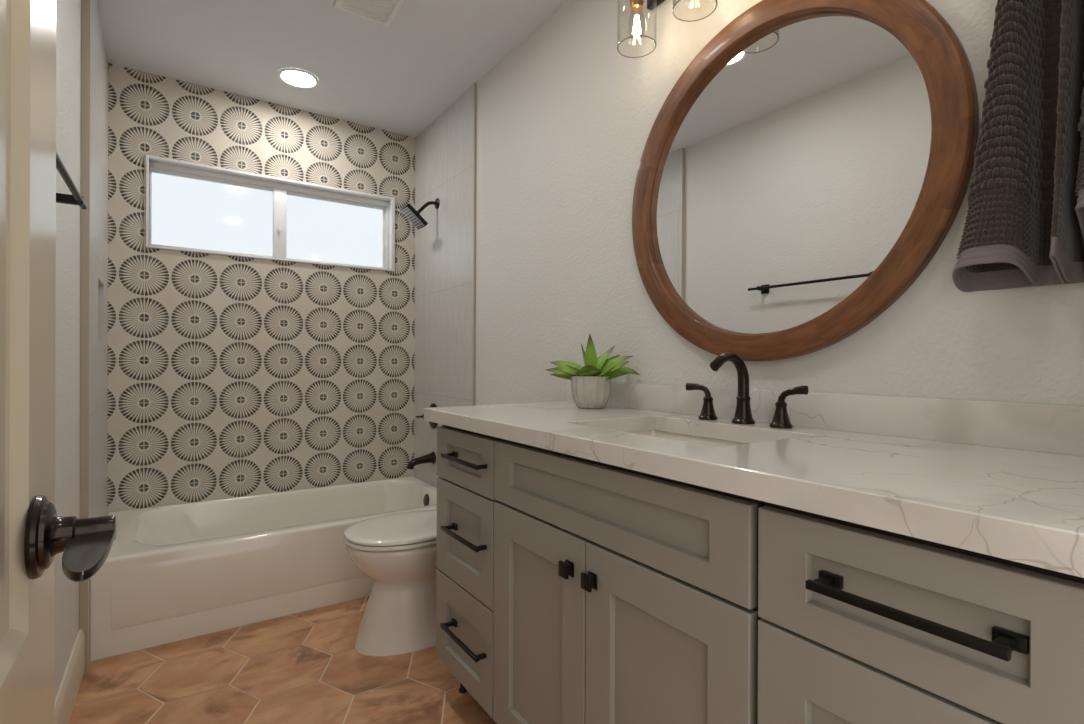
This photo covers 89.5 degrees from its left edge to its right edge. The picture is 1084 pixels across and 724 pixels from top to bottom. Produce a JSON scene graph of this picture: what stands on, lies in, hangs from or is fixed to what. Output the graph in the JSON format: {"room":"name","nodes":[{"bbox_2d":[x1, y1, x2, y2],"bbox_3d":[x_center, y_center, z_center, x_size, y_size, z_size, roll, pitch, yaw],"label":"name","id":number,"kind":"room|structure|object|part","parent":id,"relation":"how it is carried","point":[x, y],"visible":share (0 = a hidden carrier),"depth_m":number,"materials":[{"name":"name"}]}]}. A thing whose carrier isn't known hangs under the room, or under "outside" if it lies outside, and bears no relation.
{"room":"bathroom","nodes":[
{"label":"bathroom","id":0,"kind":"room"},
{"bbox_2d":[54,0,80,700],"bbox_3d":[-0.898,-0.166,0.759,0.120,2.423,2.545,0,0,-34],"label":"wall","id":1,"kind":"structure","parent":0,"point":[68,12],"depth_m":1.62,"materials":[{"name":"white paint"}]},
{"bbox_2d":[54,629,84,723],"bbox_3d":[-0.890,0.976,0.863,0.014,0.140,2.380,0,0,-34],"label":"baseboard","id":2,"kind":"structure","parent":1,"relation":"attached to","point":[66,696],"depth_m":1.61,"materials":[{"name":"wood"}]},
{"bbox_2d":[56,152,86,209],"bbox_3d":[-1.038,-0.411,1.138,0.069,0.048,0.720,0,0,-34],"label":"towel bar","id":3,"kind":"object","parent":1,"relation":"attached to","point":[75,198],"visible":0.3,"depth_m":1.33,"materials":[{"name":"black metal"}]},
{"bbox_3d":[-1.204,-0.412,1.382,0.068,0.048,0.048,0,0,-34],"label":"post","id":4,"kind":"part","parent":3,"relation":"part of","materials":[{"name":"black metal"}]},
{"bbox_2d":[79,0,89,668],"bbox_3d":[-1.549,-0.170,1.852,0.023,2.423,0.004,0,0,-34],"label":"trim","id":5,"kind":"structure","parent":1,"relation":"attached to","point":[85,4],"depth_m":1.85,"materials":[{"name":"white wood"}]},
{"bbox_2d":[79,0,107,666],"bbox_3d":[-1.836,-0.171,2.169,0.144,2.423,0.840,0,0,-34],"label":"wall tile","id":6,"kind":"structure","parent":1,"relation":"attached to","point":[98,261],"depth_m":2.12,"materials":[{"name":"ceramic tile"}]},
{"bbox_2d":[107,63,414,512],"bbox_3d":[-1.435,-0.170,3.000,1.739,2.423,0.130,0,0,-34],"label":"wall","id":7,"kind":"structure","parent":0,"point":[228,376],"depth_m":2.85,"materials":[{"name":"tile"}]},
{"bbox_2d":[146,155,394,271],"bbox_3d":[-1.416,-0.766,2.986,1.211,0.441,0.112,0,0,-34],"label":"window","id":8,"kind":"structure","parent":7,"relation":"in","point":[191,207],"depth_m":2.93,"materials":[{"name":"glass"}]},
{"bbox_3d":[-1.677,-0.754,2.823,0.564,0.379,0.030,0,0,-34],"label":"sash","id":9,"kind":"part","parent":8,"relation":"part of","materials":[{"name":"white plastic"}]},
{"bbox_3d":[-1.683,-0.749,2.816,0.538,0.354,0.006,0,0,-34],"label":"pane","id":10,"kind":"part","parent":8,"relation":"part of","materials":[{"name":"clear glass"}]},
{"bbox_3d":[-1.194,-0.747,3.166,0.547,0.354,0.006,0,0,-34],"label":"pane","id":11,"kind":"part","parent":8,"relation":"part of","materials":[{"name":"clear glass"}]},
{"bbox_3d":[-1.195,-0.752,3.167,0.571,0.379,0.030,0,0,-34],"label":"sash","id":12,"kind":"part","parent":8,"relation":"part of","materials":[{"name":"white plastic"}]},
{"bbox_2d":[69,596,496,723],"bbox_3d":[0.090,1.080,0.710,1.550,0.060,3.870,0,0,-34],"label":"floor","id":13,"kind":"structure","parent":0,"point":[305,667],"depth_m":1.78,"materials":[{"name":"tile"}]},
{"bbox_2d":[90,476,436,660],"bbox_3d":[-1.185,0.870,2.625,1.481,0.345,0.777,0,0,-34],"label":"bathtub","id":14,"kind":"object","parent":13,"relation":"on","point":[176,572],"visible":0.7,"depth_m":2.23,"materials":[{"name":"white ceramic"}]},
{"bbox_3d":[-0.635,0.759,3.001,0.019,0.069,0.070,0,0,-34],"label":"overflow plate","id":15,"kind":"part","parent":14,"relation":"part of","materials":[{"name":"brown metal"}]},
{"bbox_2d":[343,510,436,655],"bbox_3d":[-0.412,0.680,2.167,0.714,0.732,0.468,0,0,-34],"label":"toilet","id":16,"kind":"object","parent":13,"relation":"on","point":[397,551],"visible":0.51,"depth_m":1.98,"materials":[{"name":"white ceramic"}]},
{"bbox_3d":[-0.499,0.649,2.109,0.504,0.015,0.368,0,0,-34],"label":"seat","id":17,"kind":"part","parent":16,"relation":"part of","materials":[{"name":"white plastic"}]},
{"bbox_3d":[-0.502,0.630,2.106,0.492,0.020,0.366,0,0,-34],"label":"lid","id":18,"kind":"part","parent":16,"relation":"part of","materials":[{"name":"white ceramic"}]},
{"bbox_2d":[436,425,499,717],"bbox_3d":[-0.019,0.618,1.717,0.579,0.860,0.369,0,0,-34],"label":"base cabinet","id":19,"kind":"object","parent":13,"relation":"on","point":[465,458],"visible":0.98,"depth_m":1.56,"materials":[{"name":"grey paint"}]},
{"bbox_3d":[-0.252,0.987,1.740,0.026,0.120,0.026,0,0,-34],"label":"leg","id":20,"kind":"part","parent":19,"relation":"part of","materials":[{"name":"black metal"}]},
{"bbox_3d":[-0.219,0.780,1.536,0.046,0.016,0.239,0,0,-34],"label":"handle","id":21,"kind":"part","parent":19,"relation":"part of","materials":[{"name":"black metal"}]},
{"bbox_3d":[-0.217,0.492,1.535,0.046,0.016,0.239,0,0,-34],"label":"handle","id":22,"kind":"part","parent":19,"relation":"part of","materials":[{"name":"black metal"}]},
{"bbox_3d":[-0.217,0.277,1.535,0.046,0.016,0.239,0,0,-34],"label":"handle","id":23,"kind":"part","parent":19,"relation":"part of","materials":[{"name":"black metal"}]},
{"bbox_3d":[-0.225,0.791,1.581,0.019,0.274,0.366,0,0,-34],"label":"drawer","id":24,"kind":"part","parent":19,"relation":"part of","materials":[{"name":"beige paint"}]},
{"bbox_3d":[-0.224,0.507,1.581,0.019,0.284,0.366,0,0,-34],"label":"drawer","id":25,"kind":"part","parent":19,"relation":"part of","materials":[{"name":"beige paint"}]},
{"bbox_3d":[-0.223,0.282,1.580,0.019,0.155,0.366,0,0,-34],"label":"drawer","id":26,"kind":"part","parent":19,"relation":"part of","materials":[{"name":"beige paint"}]},
{"bbox_2d":[493,438,763,723],"bbox_3d":[0.304,0.620,1.250,0.565,0.860,0.765,0,0,-34],"label":"base cabinet","id":27,"kind":"object","parent":13,"relation":"on","point":[622,595],"visible":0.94,"depth_m":1.03,"materials":[{"name":"beige paint"}]},
{"bbox_3d":[-0.013,0.646,1.268,0.019,0.566,0.377,0,0,-34],"label":"door","id":28,"kind":"part","parent":27,"relation":"part of","materials":[{"name":"beige paint"}]},
{"bbox_3d":[0.051,0.433,1.140,0.020,0.031,0.029,0,0,-34],"label":"knob","id":29,"kind":"part","parent":27,"relation":"part of","materials":[{"name":"black metal"}]},
{"bbox_3d":[0.092,0.433,1.078,0.020,0.031,0.029,0,0,-34],"label":"knob","id":30,"kind":"part","parent":27,"relation":"part of","materials":[{"name":"black metal"}]},
{"bbox_3d":[0.201,0.648,0.952,0.019,0.566,0.378,0,0,-34],"label":"door","id":31,"kind":"part","parent":27,"relation":"part of","materials":[{"name":"beige paint"}]},
{"bbox_2d":[424,401,1083,577],"bbox_3d":[0.328,0.170,1.215,0.572,0.039,1.677,0,0,-34],"label":"countertop","id":32,"kind":"structure","parent":27,"relation":"on","point":[1021,506],"depth_m":0.80,"materials":[{"name":"white stone"}]},
{"bbox_2d":[546,334,639,408],"bbox_3d":[0.162,0.028,1.769,0.306,0.241,0.160,0,0,4],"label":"potted succulent","id":33,"kind":"object","parent":32,"relation":"on","point":[590,383],"visible":1,"depth_m":1.74,"materials":[{"name":"green plant"}]},
{"bbox_2d":[628,430,748,446],"bbox_3d":[0.314,0.259,1.244,0.362,0.138,0.518,0,0,-34],"label":"sink","id":34,"kind":"object","parent":32,"relation":"in","point":[655,433],"visible":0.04,"depth_m":1.42,"materials":[{"name":"white ceramic"}]},
{"bbox_2d":[686,352,808,428],"bbox_3d":[0.457,0.064,1.323,0.147,0.174,0.342,0,0,-34],"label":"faucet","id":35,"kind":"object","parent":32,"relation":"on","point":[743,414],"visible":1,"depth_m":1.33,"materials":[{"name":"black metal"}]},
{"bbox_3d":[0.417,0.076,1.457,0.016,0.037,0.075,0,0,-41],"label":"lever","id":36,"kind":"part","parent":35,"relation":"part of","materials":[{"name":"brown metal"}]},
{"bbox_3d":[0.436,0.120,1.435,0.049,0.060,0.049,0,0,-34],"label":"handle","id":37,"kind":"part","parent":35,"relation":"part of","materials":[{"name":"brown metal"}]},
{"bbox_3d":[0.459,0.064,1.321,0.147,0.174,0.056,0,0,-34],"label":"spout","id":38,"kind":"part","parent":35,"relation":"part of","materials":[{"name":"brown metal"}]},
{"bbox_3d":[0.553,0.121,1.263,0.049,0.060,0.049,0,0,-34],"label":"handle","id":39,"kind":"part","parent":35,"relation":"part of","materials":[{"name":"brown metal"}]},
{"bbox_3d":[0.566,0.073,1.236,0.016,0.043,0.075,0,0,-27],"label":"lever","id":40,"kind":"part","parent":35,"relation":"part of","materials":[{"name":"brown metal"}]},
{"bbox_2d":[758,502,1083,723],"bbox_3d":[0.621,0.622,0.769,0.579,0.860,0.376,0,0,-34],"label":"base cabinet","id":41,"kind":"object","parent":13,"relation":"on","point":[858,624],"visible":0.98,"depth_m":0.62,"materials":[{"name":"beige paint"}]},
{"bbox_3d":[0.418,0.510,0.630,0.019,0.284,0.372,0,0,-34],"label":"drawer","id":42,"kind":"part","parent":41,"relation":"part of","materials":[{"name":"beige paint"}]},
{"bbox_3d":[0.405,0.279,0.614,0.046,0.016,0.209,0,0,-34],"label":"handle","id":43,"kind":"part","parent":41,"relation":"part of","materials":[{"name":"black metal"}]},
{"bbox_2d":[98,0,566,136],"bbox_3d":[-0.492,-1.417,1.629,1.800,0.080,3.540,0,0,-34],"label":"ceiling","id":44,"kind":"structure","parent":0,"point":[399,77],"depth_m":2.40,"materials":[{"name":"paint"}]},
{"bbox_2d":[277,68,319,88],"bbox_3d":[-1.185,-1.377,2.658,0.190,0.006,0.190,0,0,-34],"label":"recessed light","id":45,"kind":"object","parent":44,"relation":"in","point":[298,78],"visible":1,"depth_m":2.65,"materials":[{"name":"white paint"}]},
{"bbox_2d":[333,0,404,25],"bbox_3d":[-0.653,-1.371,2.077,0.219,0.013,0.231,0,0,-34],"label":"exhaust fan","id":46,"kind":"object","parent":44,"relation":"attached to","point":[383,12],"visible":1,"depth_m":2.11,"materials":[{"name":"white paint"}]},
{"bbox_2d":[341,0,398,21],"bbox_3d":[-0.653,-1.372,2.077,0.175,0.010,0.187,0,0,-34],"label":"grille","id":47,"kind":"object","parent":46,"relation":"attached to","point":[373,10],"depth_m":2.12,"materials":[{"name":"white paint"}]},
{"bbox_2d":[571,376,610,408],"bbox_3d":[0.159,0.097,1.773,0.128,0.103,0.131,0,0,-34],"label":"pot","id":48,"kind":"object","parent":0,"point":[588,392],"depth_m":1.72,"materials":[{"name":"ceramic"}]},
{"bbox_2d":[475,0,1083,405],"bbox_3d":[0.436,-0.161,1.677,0.120,2.423,2.572,0,0,-34],"label":"wall","id":49,"kind":"structure","parent":0,"point":[565,120],"depth_m":1.83,"materials":[{"name":"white off-white paint"}]},
{"bbox_2d":[414,84,473,486],"bbox_3d":[-0.542,-0.167,3.118,0.128,2.423,0.913,0,0,-34],"label":"wall tile","id":50,"kind":"structure","parent":49,"relation":"attached to","point":[444,150],"depth_m":3.00,"materials":[{"name":"grey tile"}]},
{"bbox_2d":[400,198,439,229],"bbox_3d":[-0.670,-0.832,3.020,0.198,0.178,0.112,0,0,-34],"label":"shower","id":51,"kind":"object","parent":50,"relation":"attached to","point":[414,216],"visible":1,"depth_m":2.99,"materials":[{"name":"black metal"}]},
{"bbox_3d":[-0.709,-0.788,2.994,0.098,0.085,0.098,0,0,-34],"label":"plate","id":52,"kind":"part","parent":51,"relation":"part of","materials":[{"name":"plastic"}]},
{"bbox_3d":[-0.650,-0.846,3.033,0.141,0.109,0.040,0,0,-34],"label":"shower arm","id":53,"kind":"part","parent":51,"relation":"part of","materials":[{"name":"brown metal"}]},
{"bbox_2d":[407,451,435,468],"bbox_3d":[-0.680,0.552,3.066,0.158,0.086,0.072,0,0,-34],"label":"tub spout","id":54,"kind":"object","parent":50,"relation":"attached to","point":[431,457],"visible":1,"depth_m":3.06,"materials":[{"name":"black metal"}]},
{"bbox_2d":[416,403,437,428],"bbox_3d":[-0.658,0.306,3.080,0.105,0.144,0.144,0,0,-34],"label":"shower valve","id":55,"kind":"object","parent":50,"relation":"attached to","point":[433,425],"visible":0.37,"depth_m":3.08,"materials":[{"name":"black metal"}]},
{"bbox_2d":[473,83,476,405],"bbox_3d":[-0.335,-0.166,2.702,0.010,2.423,0.010,0,0,-34],"label":"trim","id":56,"kind":"structure","parent":49,"relation":"attached to","point":[475,84],"depth_m":2.70,"materials":[{"name":"beige metal"}]},
{"bbox_2d":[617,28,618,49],"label":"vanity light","id":57,"kind":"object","parent":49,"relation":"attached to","point":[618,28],"depth_m":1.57,"materials":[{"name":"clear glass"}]},
{"bbox_2d":[630,0,664,35],"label":"vanity light","id":58,"kind":"object","parent":49,"relation":"attached to","point":[636,5],"depth_m":1.57,"materials":[{"name":"clear glass"}]},
{"bbox_2d":[630,0,643,11],"bbox_3d":[0.272,-1.040,1.568,0.042,0.052,0.042,0,0,-34],"label":"socket","id":59,"kind":"object","parent":58,"relation":"attached to","point":[636,5],"depth_m":1.56,"materials":[{"name":"gold metal"}]},
{"bbox_3d":[0.272,-0.985,1.568,0.111,0.164,0.111,0,0,-34],"label":"lamp shade","id":60,"kind":"part","parent":58,"relation":"part of","materials":[{"name":"clear glass"}]},
{"bbox_2d":[632,0,978,361],"bbox_3d":[0.546,-0.451,1.377,0.034,0.900,0.900,0,0,-34],"label":"round mirror","id":61,"kind":"object","parent":49,"relation":"attached to","point":[811,161],"visible":0.99,"depth_m":1.29,"materials":[{"name":"brown wood"}]},
{"bbox_2d":[567,380,1083,455],"bbox_3d":[0.563,0.110,1.361,0.019,0.081,1.655,0,0,-34],"label":"backsplash","id":62,"kind":"structure","parent":49,"relation":"attached to","point":[1048,428],"depth_m":1.10,"materials":[{"name":"white stone"}]},
{"bbox_3d":[0.858,-0.732,0.875,0.080,0.050,0.050,0,0,-34],"label":"towel hook","id":63,"kind":"object","parent":49,"relation":"attached to","visible":0},
{"bbox_2d":[952,0,1083,291],"bbox_3d":[0.826,-0.419,0.871,0.120,0.584,0.286,0,0,-34],"label":"hand towel","id":64,"kind":"object","parent":63,"relation":"hanging from","point":[1024,223],"visible":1,"depth_m":0.90,"materials":[{"name":"grey fabric"}]},
{"bbox_3d":[0.451,-0.160,0.207,1.739,2.423,0.120,0,0,-34],"label":"wall","id":65,"kind":"structure","parent":0,"visible":0},
{"bbox_2d":[0,0,116,723],"bbox_3d":[-0.242,0.023,0.209,0.088,2.028,0.767,0,0,-34],"label":"door","id":66,"kind":"structure","parent":65,"relation":"in","point":[32,532],"depth_m":0.42,"materials":[{"name":"paint"}]},
{"bbox_3d":[-0.388,0.141,0.455,0.053,0.066,0.066,0,0,-34],"label":"handle","id":67,"kind":"part","parent":66,"relation":"part of","materials":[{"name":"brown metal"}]},
{"bbox_3d":[-0.347,0.146,0.414,0.030,0.008,0.114,0,0,-34],"label":"lever","id":68,"kind":"part","parent":66,"relation":"part of","materials":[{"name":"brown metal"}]}
]}

